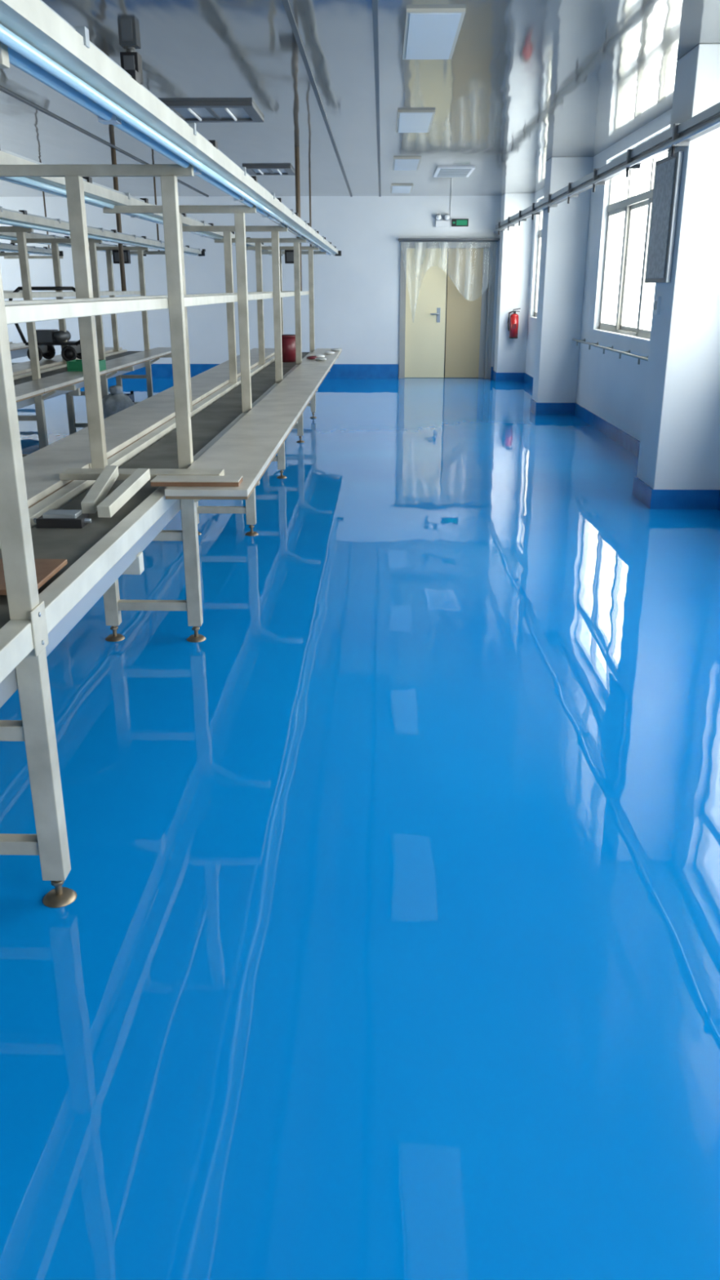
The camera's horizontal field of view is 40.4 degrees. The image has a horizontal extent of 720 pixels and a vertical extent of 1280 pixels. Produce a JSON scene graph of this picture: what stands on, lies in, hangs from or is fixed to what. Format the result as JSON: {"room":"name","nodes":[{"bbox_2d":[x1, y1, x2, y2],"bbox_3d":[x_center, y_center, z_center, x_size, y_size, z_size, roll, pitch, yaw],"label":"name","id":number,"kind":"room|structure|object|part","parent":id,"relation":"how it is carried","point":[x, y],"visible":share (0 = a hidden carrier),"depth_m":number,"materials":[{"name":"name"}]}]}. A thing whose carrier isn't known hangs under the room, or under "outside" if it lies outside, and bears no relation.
{"room":"factory workshop","nodes":[
{"label":"factory workshop","id":0,"kind":"room"},
{"bbox_2d":[120,49,142,84],"bbox_3d":[-1.462,-3.670,6.268,0.110,0.180,0.125,0,20,1],"label":"control box","id":1,"kind":"object","parent":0,"point":[130,60],"depth_m":6.21,"materials":[{"name":"black plastic"}]},
{"bbox_2d":[0,195,501,378],"bbox_3d":[-2.402,-6.011,16.814,10.430,2.920,0.200,0,20,1],"label":"wall","id":2,"kind":"structure","parent":0,"point":[357,292],"depth_m":16.63,"materials":[{"name":"paint"}]},
{"bbox_2d":[112,364,493,378],"bbox_3d":[-2.652,-4.715,17.171,9.935,0.240,0.015,0,20,1],"label":"baseboard","id":3,"kind":"structure","parent":2,"relation":"attached to","point":[158,371],"depth_m":17.13,"materials":[{"name":"blue paint"}]},
{"bbox_2d":[435,213,449,227],"bbox_3d":[1.369,-6.947,16.227,0.240,0.200,0.107,0,20,1],"label":"lamp","id":4,"kind":"object","parent":2,"relation":"attached to","point":[439,223],"visible":1,"depth_m":16.23,"materials":[{"name":"white plastic"}]},
{"bbox_2d":[399,241,496,378],"bbox_3d":[1.482,-5.648,16.840,1.600,2.220,0.230,0,20,1],"label":"door","id":5,"kind":"structure","parent":2,"relation":"in","point":[446,291],"depth_m":16.83,"materials":[{"name":"painted wood"},{"name":"clear plastic"},{"name":"metal"}]},
{"bbox_2d":[398,238,499,241],"bbox_3d":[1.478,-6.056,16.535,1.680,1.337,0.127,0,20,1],"label":"curtain rod","id":6,"kind":"object","parent":2,"relation":"hanging from","point":[399,239],"visible":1,"depth_m":16.27,"materials":[{"name":"white metal"}]},
{"bbox_2d":[449,195,469,226],"bbox_3d":[1.650,-7.089,16.206,0.318,0.480,0.038,0,20,1],"label":"exit sign","id":7,"kind":"object","parent":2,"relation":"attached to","point":[455,222],"visible":1,"depth_m":16.25,"materials":[{"name":"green plastic"}]},
{"bbox_2d":[0,377,719,1279],"bbox_3d":[-2.607,-1.051,7.495,10.870,0.100,23.100,0,20,1],"label":"floor","id":8,"kind":"structure","parent":0,"point":[387,947],"depth_m":2.63,"materials":[{"name":"blue paint"}]},
{"bbox_2d":[0,191,63,364],"bbox_3d":[-4.934,-3.225,9.076,1.160,2.920,12.392,0,20,1],"label":"workbench","id":9,"kind":"object","parent":8,"relation":"on","point":[17,350],"visible":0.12,"depth_m":13.30,"materials":[{"name":"grey metal"}]},
{"bbox_2d":[9,341,28,351],"bbox_3d":[-4.908,-2.375,8.718,1.080,0.037,10.996,0,20,1],"label":"countertop","id":10,"kind":"structure","parent":9,"relation":"on","point":[16,346],"depth_m":12.48,"materials":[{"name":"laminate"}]},
{"bbox_3d":[-4.948,-2.555,8.654,1.100,1.945,11.000,0,20,1],"label":"frame","id":11,"kind":"part","parent":9,"relation":"part of","materials":[{"name":"grey metal"}]},
{"bbox_3d":[-4.989,-3.906,8.871,1.050,1.500,12.320,0,20,1],"label":"overhead lamp rail","id":12,"kind":"part","parent":9,"relation":"part of","materials":[{"name":"grey metal"}]},
{"bbox_2d":[0,147,205,457],"bbox_3d":[-2.831,-3.589,10.088,1.160,2.920,10.232,0,20,1],"label":"workbench","id":13,"kind":"object","parent":8,"relation":"on","point":[36,381],"visible":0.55,"depth_m":9.52,"materials":[{"name":"grey metal"}]},
{"bbox_2d":[8,286,81,361],"bbox_3d":[-3.055,-3.153,9.778,0.784,0.705,0.436,0,20,1],"label":"trolley","id":14,"kind":"object","parent":13,"relation":"on","point":[46,339],"visible":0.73,"depth_m":9.69,"materials":[{"name":"black metal"}]},
{"bbox_3d":[-2.864,-2.608,8.800,1.100,1.945,7.000,0,20,1],"label":"frame","id":15,"kind":"part","parent":13,"relation":"part of","materials":[{"name":"grey metal"}]},
{"bbox_2d":[66,359,106,371],"bbox_3d":[-2.446,-2.457,8.765,0.280,0.085,0.250,0,20,1],"label":"crate","id":16,"kind":"object","parent":13,"relation":"on","point":[75,365],"visible":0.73,"depth_m":8.66,"materials":[{"name":"green plastic"}]},
{"bbox_2d":[12,346,171,402],"bbox_3d":[-2.824,-2.428,8.864,1.080,0.037,6.996,0,20,1],"label":"countertop","id":17,"kind":"structure","parent":13,"relation":"on","point":[29,389],"depth_m":8.83,"materials":[{"name":"laminate"}]},
{"bbox_3d":[-2.885,-4.270,9.882,1.050,1.500,10.160,0,20,1],"label":"overhead lamp rail","id":18,"kind":"part","parent":13,"relation":"part of","materials":[{"name":"grey metal"}]},
{"bbox_2d":[112,249,130,263],"bbox_3d":[-2.764,-4.442,11.356,0.180,0.145,0.105,0,20,1],"label":"control box","id":19,"kind":"object","parent":13,"relation":"attached to","point":[126,255],"visible":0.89,"depth_m":11.31,"materials":[{"name":"black plastic"}]},
{"bbox_2d":[102,385,134,418],"bbox_3d":[-2.344,-2.153,9.488,0.423,0.614,0.414,0,20,1],"label":"plastic sack","id":20,"kind":"object","parent":8,"relation":"on","point":[113,403],"visible":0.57,"depth_m":9.31,"materials":[{"name":"grey plastic"}]},
{"bbox_2d":[108,391,134,403],"bbox_3d":[-2.692,-2.465,10.655,0.350,0.420,0.600,0,20,1],"label":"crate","id":21,"kind":"object","parent":8,"relation":"on","point":[131,395],"visible":0.05,"depth_m":10.84,"materials":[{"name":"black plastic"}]},
{"bbox_2d":[0,0,342,907],"bbox_3d":[-0.913,-2.447,6.915,1.160,2.920,15.972,0,20,1],"label":"workbench","id":22,"kind":"object","parent":8,"relation":"on","point":[234,415],"depth_m":3.78,"materials":[{"name":"grey metal"}]},
{"bbox_2d":[0,558,67,595],"bbox_3d":[-0.982,-0.169,2.587,0.330,0.014,0.300,0,20,1],"label":"board","id":23,"kind":"object","parent":22,"relation":"on","point":[46,569],"visible":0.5,"depth_m":2.62,"materials":[{"name":"brown wood"}]},
{"bbox_2d":[33,509,91,528],"bbox_3d":[-0.987,-0.403,3.253,0.190,0.045,0.090,0,20,1],"label":"block","id":24,"kind":"object","parent":22,"relation":"on","point":[51,518],"visible":1,"depth_m":3.22,"materials":[{"name":"black plastic"}]},
{"bbox_3d":[-0.935,-0.547,3.534,0.045,0.094,0.425,-1,20,-1],"label":"loose slat","id":25,"kind":"part","parent":22,"relation":"part of","materials":[{"name":"white wood"}]},
{"bbox_3d":[-0.834,-0.526,3.476,0.045,0.094,0.427,3,20,7],"label":"loose slat","id":26,"kind":"part","parent":22,"relation":"part of","materials":[{"name":"white wood"}]},
{"bbox_2d":[58,468,242,486],"bbox_3d":[-0.804,-0.626,3.769,0.710,0.025,0.240,0,20,1],"label":"wooden plank","id":27,"kind":"object","parent":22,"relation":"on","point":[158,477],"visible":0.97,"depth_m":3.77,"materials":[{"name":"brown wood"}]},
{"bbox_3d":[-0.967,-3.128,6.710,1.050,1.500,15.900,0,20,1],"label":"overhead lamp rail","id":28,"kind":"part","parent":22,"relation":"part of","materials":[{"name":"grey metal"}]},
{"bbox_2d":[22,348,342,508],"bbox_3d":[-0.903,-1.338,5.838,1.080,0.037,13.046,0,20,1],"label":"countertop","id":29,"kind":"structure","parent":22,"relation":"on","point":[246,450],"depth_m":4.93,"materials":[{"name":"laminate"}]},
{"bbox_2d":[281,334,296,362],"bbox_3d":[-0.768,-3.092,10.386,0.244,0.273,0.244,0,20,1],"label":"bucket","id":30,"kind":"object","parent":22,"relation":"on","point":[288,341],"visible":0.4,"depth_m":10.30,"materials":[{"name":"red plastic"}]},
{"bbox_2d":[284,249,293,263],"bbox_3d":[-0.774,-4.428,11.316,0.180,0.145,0.105,0,20,1],"label":"control box","id":31,"kind":"object","parent":22,"relation":"attached to","point":[289,254],"visible":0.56,"depth_m":11.27,"materials":[{"name":"black plastic"}]},
{"bbox_2d":[306,347,340,360],"bbox_3d":[-0.396,-3.120,10.689,0.229,0.036,1.734,1,20,4],"label":"plastic","id":32,"kind":"object","parent":22,"relation":"on","point":[318,357],"visible":1,"depth_m":10.31,"materials":[{"name":"white plastic"}]},
{"bbox_2d":[493,192,534,373],"bbox_3d":[2.564,-5.856,16.384,0.480,2.920,0.500,0,20,1],"label":"column","id":33,"kind":"structure","parent":8,"relation":"on","point":[515,250],"depth_m":16.14,"materials":[{"name":"paint"}]},
{"bbox_2d":[507,307,520,338],"bbox_3d":[2.555,-5.253,16.246,0.157,0.477,0.166,18,27,41],"label":"fire extinguisher","id":34,"kind":"object","parent":33,"relation":"attached to","point":[513,329],"visible":1,"depth_m":16.20,"materials":[{"name":"red paint"}]},
{"bbox_2d":[532,156,593,402],"bbox_3d":[2.465,-4.290,12.033,0.480,2.920,0.450,0,20,1],"label":"column","id":35,"kind":"structure","parent":8,"relation":"on","point":[564,236],"depth_m":11.82,"materials":[{"name":"paint"}]},
{"bbox_2d":[636,44,719,489],"bbox_3d":[2.345,-2.402,6.789,0.480,2.920,0.500,0,20,1],"label":"column","id":36,"kind":"structure","parent":8,"relation":"on","point":[679,448],"depth_m":6.66,"materials":[{"name":"paint"}]},
{"bbox_2d":[493,102,719,235],"bbox_3d":[2.050,-3.223,6.341,0.104,0.190,21.200,0,20,1],"label":"pipe","id":37,"kind":"object","parent":36,"relation":"attached to","point":[707,121],"visible":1,"depth_m":7.38,"materials":[{"name":"grey metal"}]},
{"bbox_2d":[653,296,661,314],"bbox_3d":[2.095,-2.361,6.911,0.025,0.120,0.090,0,20,1],"label":"wall switch","id":38,"kind":"object","parent":36,"relation":"attached to","point":[657,299],"visible":1,"depth_m":6.88,"materials":[{"name":"white plastic"}]},
{"bbox_2d":[644,151,684,283],"bbox_3d":[2.088,-2.888,6.753,0.040,0.800,0.570,0,20,1],"label":"notice board","id":39,"kind":"object","parent":36,"relation":"attached to","point":[668,171],"visible":1,"depth_m":6.66,"materials":[{"name":"grey metal"}]},
{"bbox_2d":[0,0,719,197],"bbox_3d":[-2.617,-3.727,6.000,10.870,0.132,22.100,0,20,1],"label":"ceiling","id":40,"kind":"structure","parent":0,"point":[525,84],"depth_m":7.35,"materials":[{"name":"white paint"}]},
{"bbox_2d":[162,101,263,122],"bbox_3d":[-1.258,-4.503,8.374,0.780,0.040,0.850,0,20,1],"label":"lamp","id":41,"kind":"object","parent":40,"relation":"attached to","point":[246,111],"depth_m":8.33,"materials":[{"name":"grey metal"}]},
{"bbox_2d":[242,165,295,175],"bbox_3d":[-1.153,-6.001,12.536,0.600,0.040,0.800,0,20,1],"label":"lamp","id":42,"kind":"object","parent":40,"relation":"attached to","point":[251,170],"depth_m":12.47,"materials":[{"name":"grey metal"}]},
{"bbox_2d":[391,184,413,193],"bbox_3d":[0.632,-6.873,14.930,0.320,0.022,1.170,0,20,1],"label":"panel light","id":43,"kind":"object","parent":40,"relation":"in","point":[395,188],"depth_m":14.80,"materials":[{"name":"white plastic"}]},
{"bbox_2d":[392,157,421,170],"bbox_3d":[0.563,-5.789,11.920,0.320,0.022,1.170,0,20,1],"label":"panel light","id":44,"kind":"object","parent":40,"relation":"in","point":[399,163],"depth_m":11.77,"materials":[{"name":"white plastic"}]},
{"bbox_2d":[395,109,435,133],"bbox_3d":[0.494,-4.695,8.881,0.320,0.022,1.170,0,20,1],"label":"panel light","id":45,"kind":"object","parent":40,"relation":"in","point":[420,121],"depth_m":8.76,"materials":[{"name":"white plastic"}]},
{"bbox_2d":[402,8,466,59],"bbox_3d":[0.425,-3.605,5.852,0.320,0.022,1.170,0,20,1],"label":"panel light","id":46,"kind":"object","parent":40,"relation":"in","point":[430,33],"depth_m":5.72,"materials":[{"name":"white plastic"}]},
{"bbox_2d":[433,165,475,177],"bbox_3d":[1.216,-6.075,12.721,0.470,0.026,1.100,0,20,1],"label":"ceiling air vent","id":47,"kind":"object","parent":40,"relation":"in","point":[441,171],"depth_m":12.57,"materials":[{"name":"white metal"}]},
{"bbox_2d":[524,108,671,440],"bbox_3d":[2.696,-2.264,6.406,0.240,2.920,22.100,0,20,1],"label":"wall","id":48,"kind":"structure","parent":0,"point":[611,387],"depth_m":10.91,"materials":[{"name":"paint"}]},
{"bbox_2d":[528,198,543,319],"bbox_3d":[2.806,-5.529,14.131,0.140,1.770,3.450,0,20,1],"label":"window","id":49,"kind":"structure","parent":48,"relation":"in","point":[540,233],"depth_m":15.73,"materials":[{"name":"grey glass"}]},
{"bbox_2d":[492,370,719,511],"bbox_3d":[2.329,-0.959,6.884,0.495,0.140,21.700,0,20,1],"label":"baseboard","id":50,"kind":"structure","parent":48,"relation":"attached to","point":[652,499],"depth_m":9.27,"materials":[{"name":"blue paint"}]},
{"bbox_2d":[572,338,648,364],"bbox_3d":[2.594,-2.804,9.615,0.102,0.082,5.060,0,20,1],"label":"pipe","id":51,"kind":"object","parent":48,"relation":"attached to","point":[596,344],"visible":0.62,"depth_m":9.96,"materials":[{"name":"grey metal"}]},
{"bbox_2d":[591,128,670,342],"bbox_3d":[2.696,-3.784,9.287,0.140,1.770,3.550,0,20,1],"label":"window","id":52,"kind":"structure","parent":48,"relation":"in","point":[632,202],"depth_m":10.08,"materials":[{"name":"grey"}]}
]}

